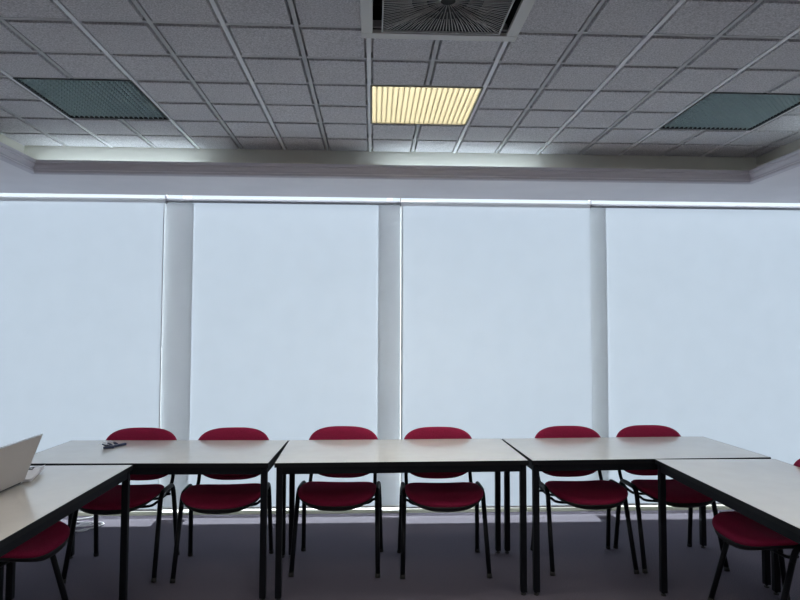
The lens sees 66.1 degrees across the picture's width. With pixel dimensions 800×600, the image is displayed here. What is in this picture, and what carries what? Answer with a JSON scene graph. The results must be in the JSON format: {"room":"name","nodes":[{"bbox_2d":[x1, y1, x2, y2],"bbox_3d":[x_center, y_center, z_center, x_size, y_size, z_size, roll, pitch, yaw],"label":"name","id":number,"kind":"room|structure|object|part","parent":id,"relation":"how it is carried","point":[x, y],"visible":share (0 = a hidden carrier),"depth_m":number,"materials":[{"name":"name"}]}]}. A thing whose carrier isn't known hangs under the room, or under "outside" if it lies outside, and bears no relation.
{"room":"meeting room","nodes":[
{"label":"meeting room","id":0,"kind":"room"},
{"bbox_2d":[162,510,188,512],"bbox_3d":[-1.756,0.427,4.859,0.224,2.467,0.006,0,-3,-3],"label":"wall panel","id":1,"kind":"object","parent":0,"point":[163,511],"visible":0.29,"depth_m":4.80,"materials":[{"name":"white"}]},
{"bbox_2d":[382,340,400,509],"bbox_3d":[-0.082,0.436,4.933,0.194,2.467,0.006,0,-3,-3],"label":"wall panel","id":2,"kind":"object","parent":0,"point":[400,340],"visible":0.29,"depth_m":4.92,"materials":[{"name":"white paint"}]},
{"bbox_2d":[0,0,799,156],"bbox_3d":[0.166,-1.242,0.632,5.205,0.039,7.497,0,-3,-3],"label":"ceiling","id":3,"kind":"structure","parent":0,"point":[586,77],"depth_m":3.00,"materials":[{"name":"tile"}]},
{"bbox_2d":[13,77,169,119],"bbox_3d":[-1.670,-1.154,3.404,0.594,0.105,0.594,0,-3,-3],"label":"ceiling light","id":4,"kind":"object","parent":3,"relation":"attached to","point":[75,98],"visible":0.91,"depth_m":3.39,"materials":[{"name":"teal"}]},
{"bbox_2d":[0,133,799,169],"bbox_3d":[0.171,-1.267,0.535,5.245,0.478,7.735,0,-3,-3],"label":"cove","id":5,"kind":"object","parent":3,"relation":"attached to","point":[63,152],"depth_m":4.36,"materials":[{"name":"white paint"}]},
{"bbox_2d":[370,85,482,124],"bbox_3d":[0.128,-1.144,3.484,0.594,0.105,0.594,0,-3,-3],"label":"ceiling light","id":6,"kind":"object","parent":3,"relation":"attached to","point":[389,104],"visible":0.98,"depth_m":3.46,"materials":[{"name":"yellow plastic"}]},
{"bbox_2d":[360,0,534,41],"bbox_3d":[0.180,-1.183,2.305,0.660,0.134,0.660,0,-3,-3],"label":"ceiling vent","id":7,"kind":"object","parent":3,"relation":"in","point":[463,20],"visible":1,"depth_m":2.45,"materials":[{"name":"white metal"}]},
{"bbox_3d":[0.180,-1.126,2.303,0.492,0.004,0.492,0,-3,-3],"label":"plate","id":8,"kind":"part","parent":7,"relation":"part of","materials":[{"name":"black metal"}]},
{"bbox_2d":[383,0,512,33],"bbox_3d":[0.180,-1.119,2.302,0.486,0.003,0.486,0,-3,-3],"label":"grille","id":9,"kind":"object","parent":7,"relation":"attached to","point":[399,16],"depth_m":2.42,"materials":[{"name":"grey metal"}]},
{"bbox_2d":[659,92,799,129],"bbox_3d":[1.926,-1.135,3.563,0.594,0.105,0.594,0,-3,-3],"label":"ceiling light","id":10,"kind":"object","parent":3,"relation":"attached to","point":[716,110],"visible":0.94,"depth_m":3.55,"materials":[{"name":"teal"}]},
{"bbox_2d":[0,154,799,202],"bbox_3d":[0.168,-1.112,0.856,9.000,0.227,8.390,0,-3,-3],"label":"wall","id":11,"kind":"structure","parent":0,"point":[784,187],"depth_m":4.54,"materials":[{"name":"paint"}]},
{"bbox_2d":[0,196,164,511],"bbox_3d":[-3.160,0.390,4.743,2.618,2.456,0.048,0,-3,-3],"label":"roller blind","id":12,"kind":"object","parent":11,"relation":"hanging from","point":[81,278],"visible":0.76,"depth_m":4.77,"materials":[{"name":"white fabric"}]},
{"bbox_2d":[159,195,400,509],"bbox_3d":[-0.930,0.402,4.842,1.871,2.456,0.048,0,-3,-3],"label":"roller blind","id":13,"kind":"object","parent":11,"relation":"hanging from","point":[281,319],"visible":0.76,"depth_m":4.87,"materials":[{"name":"white fabric"}]},
{"bbox_2d":[0,142,799,183],"bbox_3d":[0.178,-1.049,0.446,4.943,0.090,7.578,0,-3,-3],"label":"trim","id":14,"kind":"structure","parent":11,"relation":"attached to","point":[40,166],"depth_m":4.18,"materials":[{"name":"white paint"}]},
{"bbox_2d":[400,201,592,508],"bbox_3d":[0.772,0.412,4.917,1.543,2.456,0.049,0,-3,-3],"label":"roller blind","id":15,"kind":"object","parent":11,"relation":"hanging from","point":[496,308],"visible":0.74,"depth_m":4.91,"materials":[{"name":"white fabric"}]},
{"bbox_2d":[590,204,799,504],"bbox_3d":[2.982,0.424,5.016,2.898,2.456,0.048,0,-3,-3],"label":"roller blind","id":16,"kind":"object","parent":11,"relation":"hanging from","point":[696,308],"visible":0.8,"depth_m":5.02,"materials":[{"name":"white fabric"}]},
{"bbox_2d":[3,510,799,599],"bbox_3d":[0.159,1.556,0.737,9.400,0.100,8.800,0,-3,-3],"label":"floor","id":17,"kind":"structure","parent":0,"point":[442,562],"depth_m":3.86,"materials":[{"name":"grey carpet"}]},
{"bbox_2d":[0,521,69,599],"bbox_3d":[-1.903,1.197,2.896,0.563,0.814,0.546,0,-3,-3],"label":"chair","id":18,"kind":"object","parent":17,"relation":"on","point":[45,545],"visible":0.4,"depth_m":2.89,"materials":[{"name":"red fabric"}]},
{"bbox_3d":[-1.817,1.153,2.902,0.390,0.092,0.474,0,-3,-3],"label":"seat","id":19,"kind":"part","parent":18,"relation":"part of","materials":[{"name":"red fabric"}]},
{"bbox_3d":[-1.749,1.406,3.144,0.142,0.396,0.028,1,-3,-9],"label":"leg","id":20,"kind":"part","parent":18,"relation":"part of","materials":[{"name":"black paint"}]},
{"bbox_2d":[0,465,132,599],"bbox_3d":[-1.733,1.214,2.544,0.688,0.740,1.398,0,-3,-3],"label":"conference table","id":21,"kind":"object","parent":17,"relation":"on","point":[27,509],"visible":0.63,"depth_m":2.77,"materials":[{"name":"white laminate"}]},
{"bbox_3d":[-2.083,1.248,3.200,0.034,0.697,0.034,0,-3,-3],"label":"leg","id":22,"kind":"part","parent":21,"relation":"part of","materials":[{"name":"black paint"}]},
{"bbox_2d":[0,434,42,492],"bbox_3d":[-1.827,0.732,2.664,0.321,0.228,0.431,0,-3,-4],"label":"laptop","id":23,"kind":"object","parent":21,"relation":"on","point":[16,458],"visible":1,"depth_m":2.74,"materials":[{"name":"grey metal"}]},
{"bbox_2d":[23,465,44,481],"bbox_3d":[-1.851,0.848,3.015,0.192,0.030,0.320,1,-3,-11],"label":"leaflet","id":24,"kind":"object","parent":21,"relation":"on","point":[32,472],"visible":0.3,"depth_m":3.01,"materials":[{"name":"white paper"}]},
{"bbox_3d":[-1.448,1.252,3.230,0.034,0.697,0.034,0,-3,-3],"label":"leg","id":25,"kind":"part","parent":21,"relation":"part of","materials":[{"name":"black paint"}]},
{"bbox_2d":[75,516,103,531],"bbox_3d":[-2.345,1.650,4.582,0.230,0.051,0.336,2,-3,-38],"label":"power cord","id":26,"kind":"object","parent":17,"relation":"on","point":[82,524],"visible":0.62,"depth_m":4.55,"materials":[{"name":"white plastic"}]},
{"bbox_2d":[62,427,179,582],"bbox_3d":[-1.692,1.239,3.791,0.546,0.814,0.563,0,-3,-3],"label":"chair","id":27,"kind":"object","parent":17,"relation":"on","point":[108,503],"visible":0.47,"depth_m":3.69,"materials":[{"name":"red fabric"}]},
{"bbox_3d":[-1.935,1.427,3.605,0.028,0.396,0.142,0,-3,4],"label":"leg","id":28,"kind":"part","parent":27,"relation":"part of","materials":[{"name":"black paint"}]},
{"bbox_3d":[-1.951,1.442,3.945,0.028,0.392,0.083,1,-3,-15],"label":"leg","id":29,"kind":"part","parent":27,"relation":"part of","materials":[{"name":"black paint"}]},
{"bbox_3d":[-1.688,1.191,3.707,0.474,0.092,0.390,0,-3,-3],"label":"seat","id":30,"kind":"part","parent":27,"relation":"part of","materials":[{"name":"red fabric"}]},
{"bbox_3d":[-1.701,1.011,4.038,0.484,0.336,0.068,0,-3,-3],"label":"backrest","id":31,"kind":"part","parent":27,"relation":"part of","materials":[{"name":"red fabric"}]},
{"bbox_3d":[-1.434,1.429,3.627,0.028,0.396,0.142,1,-3,-9],"label":"leg","id":32,"kind":"part","parent":27,"relation":"part of","materials":[{"name":"black paint"}]},
{"bbox_3d":[-1.448,1.206,3.822,0.031,0.097,0.286,0,-3,-3],"label":"rail","id":33,"kind":"part","parent":27,"relation":"part of","materials":[{"name":"black metal"}]},
{"bbox_3d":[-1.449,1.445,3.967,0.028,0.392,0.083,0,-3,9],"label":"leg","id":34,"kind":"part","parent":27,"relation":"part of","materials":[{"name":"black paint"}]},
{"bbox_2d":[5,440,287,599],"bbox_3d":[-1.421,1.266,3.638,1.398,0.740,0.688,0,-3,-1],"label":"conference table","id":35,"kind":"object","parent":17,"relation":"on","point":[147,457],"visible":0.7,"depth_m":3.48,"materials":[{"name":"white laminate"}]},
{"bbox_3d":[-2.086,1.253,3.305,0.034,0.697,0.034,0,-3,-1],"label":"leg","id":36,"kind":"part","parent":35,"relation":"part of","materials":[{"name":"black paint"}]},
{"bbox_3d":[-2.101,1.283,3.940,0.034,0.697,0.034,0,-3,-1],"label":"leg","id":37,"kind":"part","parent":35,"relation":"part of","materials":[{"name":"black paint"}]},
{"bbox_2d":[99,441,126,448],"bbox_3d":[-1.756,0.881,3.758,0.164,0.037,0.085,2,-3,-34],"label":"bunch","id":38,"kind":"object","parent":35,"relation":"on","point":[106,446],"visible":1,"depth_m":3.75,"materials":[{"name":"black metal"}]},
{"bbox_3d":[-0.741,1.259,3.335,0.034,0.697,0.034,0,-3,-1],"label":"leg","id":39,"kind":"part","parent":35,"relation":"part of","materials":[{"name":"black paint"}]},
{"bbox_3d":[-0.755,1.289,3.970,0.034,0.697,0.034,0,-3,-1],"label":"leg","id":40,"kind":"part","parent":35,"relation":"part of","materials":[{"name":"black paint"}]},
{"bbox_2d":[170,427,273,582],"bbox_3d":[-1.078,1.242,3.814,0.546,0.814,0.563,0,-3,-6],"label":"chair","id":41,"kind":"object","parent":17,"relation":"on","point":[200,498],"visible":0.59,"depth_m":3.75,"materials":[{"name":"red fabric"}]},
{"bbox_3d":[-1.311,1.429,3.614,0.028,0.396,0.142,0,-3,1],"label":"leg","id":42,"kind":"part","parent":41,"relation":"part of","materials":[{"name":"black paint"}]},
{"bbox_3d":[-1.322,1.206,3.809,0.031,0.097,0.286,0,-3,-6],"label":"rail","id":43,"kind":"part","parent":41,"relation":"part of","materials":[{"name":"black metal"}]},
{"bbox_3d":[-1.345,1.445,3.952,0.028,0.392,0.083,1,-3,-18],"label":"leg","id":44,"kind":"part","parent":41,"relation":"part of","materials":[{"name":"black paint"}]},
{"bbox_3d":[-1.069,1.194,3.730,0.474,0.092,0.390,0,-3,-6],"label":"seat","id":45,"kind":"part","parent":41,"relation":"part of","materials":[{"name":"red fabric"}]},
{"bbox_3d":[-1.100,1.014,4.059,0.484,0.336,0.068,0,-3,-6],"label":"backrest","id":46,"kind":"part","parent":41,"relation":"part of","materials":[{"name":"red fabric"}]},
{"bbox_3d":[-0.836,1.210,3.858,0.031,0.097,0.286,0,-3,-6],"label":"rail","id":47,"kind":"part","parent":41,"relation":"part of","materials":[{"name":"black metal"}]},
{"bbox_3d":[-0.846,1.449,4.002,0.028,0.392,0.083,0,-3,6],"label":"leg","id":48,"kind":"part","parent":41,"relation":"part of","materials":[{"name":"black paint"}]},
{"bbox_2d":[288,426,383,577],"bbox_3d":[-0.384,1.248,3.880,0.546,0.814,0.563,0,-3,1],"label":"chair","id":49,"kind":"object","parent":17,"relation":"on","point":[319,495],"visible":0.77,"depth_m":3.77,"materials":[{"name":"red fabric"}]},
{"bbox_3d":[-0.637,1.436,3.708,0.028,0.396,0.142,0,-3,7],"label":"leg","id":50,"kind":"part","parent":49,"relation":"part of","materials":[{"name":"black paint"}]},
{"bbox_3d":[-0.627,1.213,3.903,0.031,0.097,0.286,0,-3,1],"label":"rail","id":51,"kind":"part","parent":49,"relation":"part of","materials":[{"name":"black metal"}]},
{"bbox_3d":[-0.633,1.452,4.048,0.028,0.392,0.083,1,-3,-11],"label":"leg","id":52,"kind":"part","parent":49,"relation":"part of","materials":[{"name":"black paint"}]},
{"bbox_3d":[-0.385,1.200,3.795,0.474,0.092,0.390,0,-3,1],"label":"seat","id":53,"kind":"part","parent":49,"relation":"part of","materials":[{"name":"red fabric"}]},
{"bbox_3d":[-0.379,1.020,4.126,0.484,0.336,0.068,0,-3,1],"label":"backrest","id":54,"kind":"part","parent":49,"relation":"part of","materials":[{"name":"red fabric"}]},
{"bbox_3d":[-0.136,1.437,3.700,0.028,0.396,0.142,0,-3,-5],"label":"leg","id":55,"kind":"part","parent":49,"relation":"part of","materials":[{"name":"black paint"}]},
{"bbox_3d":[-0.139,1.214,3.896,0.031,0.097,0.286,0,-3,1],"label":"rail","id":56,"kind":"part","parent":49,"relation":"part of","materials":[{"name":"black metal"}]},
{"bbox_3d":[-0.130,1.453,4.040,0.028,0.392,0.083,0,-3,13],"label":"leg","id":57,"kind":"part","parent":49,"relation":"part of","materials":[{"name":"black paint"}]},
{"bbox_2d":[274,438,528,599],"bbox_3d":[-0.006,1.273,3.698,1.398,0.740,0.688,0,-3,-4],"label":"conference table","id":58,"kind":"object","parent":17,"relation":"on","point":[377,455],"visible":0.94,"depth_m":3.45,"materials":[{"name":"beige laminate"}]},
{"bbox_3d":[-0.657,1.260,3.338,0.034,0.697,0.034,0,-3,-4],"label":"leg","id":59,"kind":"part","parent":58,"relation":"part of","materials":[{"name":"black paint"}]},
{"bbox_3d":[-0.698,1.289,3.972,0.034,0.697,0.034,0,-3,-4],"label":"leg","id":60,"kind":"part","parent":58,"relation":"part of","materials":[{"name":"black paint"}]},
{"bbox_3d":[0.645,1.298,4.058,0.034,0.697,0.034,0,-3,-4],"label":"leg","id":61,"kind":"part","parent":58,"relation":"part of","materials":[{"name":"black paint"}]},
{"bbox_3d":[0.686,1.268,3.425,0.034,0.697,0.034,0,-3,-4],"label":"leg","id":62,"kind":"part","parent":58,"relation":"part of","materials":[{"name":"black paint"}]},
{"bbox_2d":[78,504,731,515],"bbox_3d":[-0.032,1.690,5.013,9.000,0.030,0.215,0,-3,-3],"label":"baseboard","id":63,"kind":"structure","parent":17,"relation":"on","point":[719,506],"depth_m":4.91,"materials":[{"name":"grey"}]},
{"bbox_2d":[397,427,491,578],"bbox_3d":[0.264,1.249,3.868,0.546,0.814,0.563,0,-3,-3],"label":"chair","id":64,"kind":"object","parent":17,"relation":"on","point":[453,496],"visible":0.78,"depth_m":3.75,"materials":[{"name":"red fabric"}]},
{"bbox_3d":[0.004,1.452,4.021,0.028,0.392,0.083,1,-3,-15],"label":"leg","id":65,"kind":"part","parent":64,"relation":"part of","materials":[{"name":"black paint"}]},
{"bbox_3d":[0.019,1.214,3.877,0.031,0.097,0.286,0,-3,-3],"label":"rail","id":66,"kind":"part","parent":64,"relation":"part of","materials":[{"name":"black metal"}]},
{"bbox_3d":[0.020,1.437,3.682,0.028,0.396,0.142,0,-3,4],"label":"leg","id":67,"kind":"part","parent":64,"relation":"part of","materials":[{"name":"black paint"}]},
{"bbox_3d":[0.254,1.021,4.115,0.484,0.336,0.068,0,-3,-3],"label":"backrest","id":68,"kind":"part","parent":64,"relation":"part of","materials":[{"name":"red fabric"}]},
{"bbox_3d":[0.268,1.201,3.784,0.474,0.092,0.390,0,-3,-3],"label":"seat","id":69,"kind":"part","parent":64,"relation":"part of","materials":[{"name":"red fabric"}]},
{"bbox_3d":[0.506,1.455,4.044,0.028,0.392,0.083,0,-3,9],"label":"leg","id":70,"kind":"part","parent":64,"relation":"part of","materials":[{"name":"black paint"}]},
{"bbox_3d":[0.507,1.217,3.899,0.031,0.097,0.286,0,-3,-3],"label":"rail","id":71,"kind":"part","parent":64,"relation":"part of","materials":[{"name":"black metal"}]},
{"bbox_3d":[0.521,1.440,3.704,0.028,0.396,0.142,1,-3,-9],"label":"leg","id":72,"kind":"part","parent":64,"relation":"part of","materials":[{"name":"black paint"}]},
{"bbox_2d":[530,426,638,575],"bbox_3d":[1.155,1.255,3.928,0.546,0.814,0.563,0,-3,-4],"label":"chair","id":73,"kind":"object","parent":17,"relation":"on","point":[600,494],"visible":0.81,"depth_m":3.81,"materials":[{"name":"red fabric"}]},
{"bbox_3d":[0.910,1.220,3.932,0.031,0.097,0.286,0,-3,-4],"label":"rail","id":74,"kind":"part","parent":73,"relation":"part of","materials":[{"name":"black metal"}]},
{"bbox_3d":[0.915,1.442,3.737,0.028,0.396,0.142,0,-3,3],"label":"leg","id":75,"kind":"part","parent":73,"relation":"part of","materials":[{"name":"black paint"}]},
{"bbox_3d":[1.141,1.027,4.174,0.484,0.336,0.068,0,-3,-4],"label":"backrest","id":76,"kind":"part","parent":73,"relation":"part of","materials":[{"name":"red fabric"}]},
{"bbox_3d":[1.161,1.207,3.844,0.474,0.092,0.390,0,-3,-4],"label":"seat","id":77,"kind":"part","parent":73,"relation":"part of","materials":[{"name":"red fabric"}]},
{"bbox_3d":[1.394,1.461,4.108,0.028,0.392,0.083,0,-3,8],"label":"leg","id":78,"kind":"part","parent":73,"relation":"part of","materials":[{"name":"black paint"}]},
{"bbox_3d":[1.415,1.446,3.769,0.028,0.396,0.142,1,-3,-10],"label":"leg","id":79,"kind":"part","parent":73,"relation":"part of","materials":[{"name":"black paint"}]},
{"bbox_2d":[502,436,770,594],"bbox_3d":[1.403,1.283,3.796,1.398,0.740,0.688,0,-3,-5],"label":"conference table","id":80,"kind":"object","parent":17,"relation":"on","point":[601,453],"visible":0.7,"depth_m":3.64,"materials":[{"name":"white laminate"}]},
{"bbox_3d":[0.707,1.298,4.058,0.034,0.697,0.034,0,-3,-5],"label":"leg","id":81,"kind":"part","parent":80,"relation":"part of","materials":[{"name":"black paint"}]},
{"bbox_3d":[0.758,1.269,3.425,0.034,0.697,0.034,0,-3,-5],"label":"leg","id":82,"kind":"part","parent":80,"relation":"part of","materials":[{"name":"black paint"}]},
{"bbox_3d":[2.048,1.308,4.166,0.034,0.697,0.034,0,-3,-5],"label":"leg","id":83,"kind":"part","parent":80,"relation":"part of","materials":[{"name":"black paint"}]},
{"bbox_3d":[2.099,1.278,3.533,0.034,0.697,0.034,0,-3,-5],"label":"leg","id":84,"kind":"part","parent":80,"relation":"part of","materials":[{"name":"black paint"}]},
{"bbox_2d":[613,425,729,572],"bbox_3d":[1.724,1.259,3.973,0.546,0.814,0.563,0,-3,-4],"label":"chair","id":85,"kind":"object","parent":17,"relation":"on","point":[678,494],"visible":0.51,"depth_m":3.88,"materials":[{"name":"red fabric"}]},
{"bbox_3d":[1.461,1.462,4.121,0.028,0.392,0.083,1,-3,-16],"label":"leg","id":86,"kind":"part","parent":85,"relation":"part of","materials":[{"name":"black paint"}]},
{"bbox_3d":[1.479,1.224,3.977,0.031,0.097,0.286,0,-3,-4],"label":"rail","id":87,"kind":"part","parent":85,"relation":"part of","materials":[{"name":"black metal"}]},
{"bbox_3d":[1.483,1.446,3.782,0.028,0.396,0.142,0,-3,3],"label":"leg","id":88,"kind":"part","parent":85,"relation":"part of","materials":[{"name":"black paint"}]},
{"bbox_3d":[1.709,1.031,4.219,0.484,0.336,0.068,0,-3,-4],"label":"backrest","id":89,"kind":"part","parent":85,"relation":"part of","materials":[{"name":"red fabric"}]},
{"bbox_3d":[1.729,1.211,3.889,0.474,0.092,0.390,0,-3,-4],"label":"seat","id":90,"kind":"part","parent":85,"relation":"part of","materials":[{"name":"red fabric"}]},
{"bbox_3d":[1.962,1.465,4.153,0.028,0.392,0.083,0,-3,8],"label":"leg","id":91,"kind":"part","parent":85,"relation":"part of","materials":[{"name":"black paint"}]},
{"bbox_3d":[1.984,1.450,3.814,0.028,0.396,0.142,1,-3,-10],"label":"leg","id":92,"kind":"part","parent":85,"relation":"part of","materials":[{"name":"black paint"}]},
{"bbox_2d":[655,459,799,595],"bbox_3d":[1.798,1.236,2.757,0.688,0.740,1.398,0,-3,-2],"label":"conference table","id":93,"kind":"object","parent":17,"relation":"on","point":[766,492],"visible":1,"depth_m":3.04,"materials":[{"name":"white laminate"}]},
{"bbox_3d":[1.461,1.271,3.419,0.034,0.697,0.034,0,-3,-2],"label":"leg","id":94,"kind":"part","parent":93,"relation":"part of","materials":[{"name":"black paint"}]},
{"bbox_3d":[2.096,1.274,3.437,0.034,0.697,0.034,0,-3,-2],"label":"leg","id":95,"kind":"part","parent":93,"relation":"part of","materials":[{"name":"black paint"}]},
{"bbox_2d":[707,459,799,599],"bbox_3d":[1.917,1.219,3.095,0.563,0.814,0.546,0,-3,-3],"label":"chair","id":96,"kind":"object","parent":17,"relation":"on","point":[735,529],"visible":0.62,"depth_m":3.05,"materials":[{"name":"red fabric"}]},
{"bbox_3d":[1.739,1.426,3.329,0.142,0.396,0.028,0,-3,4],"label":"leg","id":97,"kind":"part","parent":96,"relation":"part of","materials":[{"name":"black paint"}]},
{"bbox_3d":[1.831,1.175,3.094,0.390,0.092,0.474,0,-3,-3],"label":"seat","id":98,"kind":"part","parent":96,"relation":"part of","materials":[{"name":"red fabric"}]},
{"bbox_3d":[2.079,1.428,3.345,0.083,0.392,0.028,1,-3,-15],"label":"leg","id":99,"kind":"part","parent":96,"relation":"part of","materials":[{"name":"black paint"}]},
{"bbox_3d":[1.762,1.403,2.829,0.142,0.396,0.028,1,-3,-9],"label":"leg","id":100,"kind":"part","parent":96,"relation":"part of","materials":[{"name":"black paint"}]},
{"bbox_3d":[1.946,1.173,2.854,0.286,0.097,0.031,0,-3,-3],"label":"rail","id":101,"kind":"part","parent":96,"relation":"part of","materials":[{"name":"black metal"}]},
{"bbox_3d":[2.154,0.981,3.117,0.068,0.336,0.484,0,-3,-3],"label":"backrest","id":102,"kind":"part","parent":96,"relation":"part of","materials":[{"name":"red fabric"}]}
]}

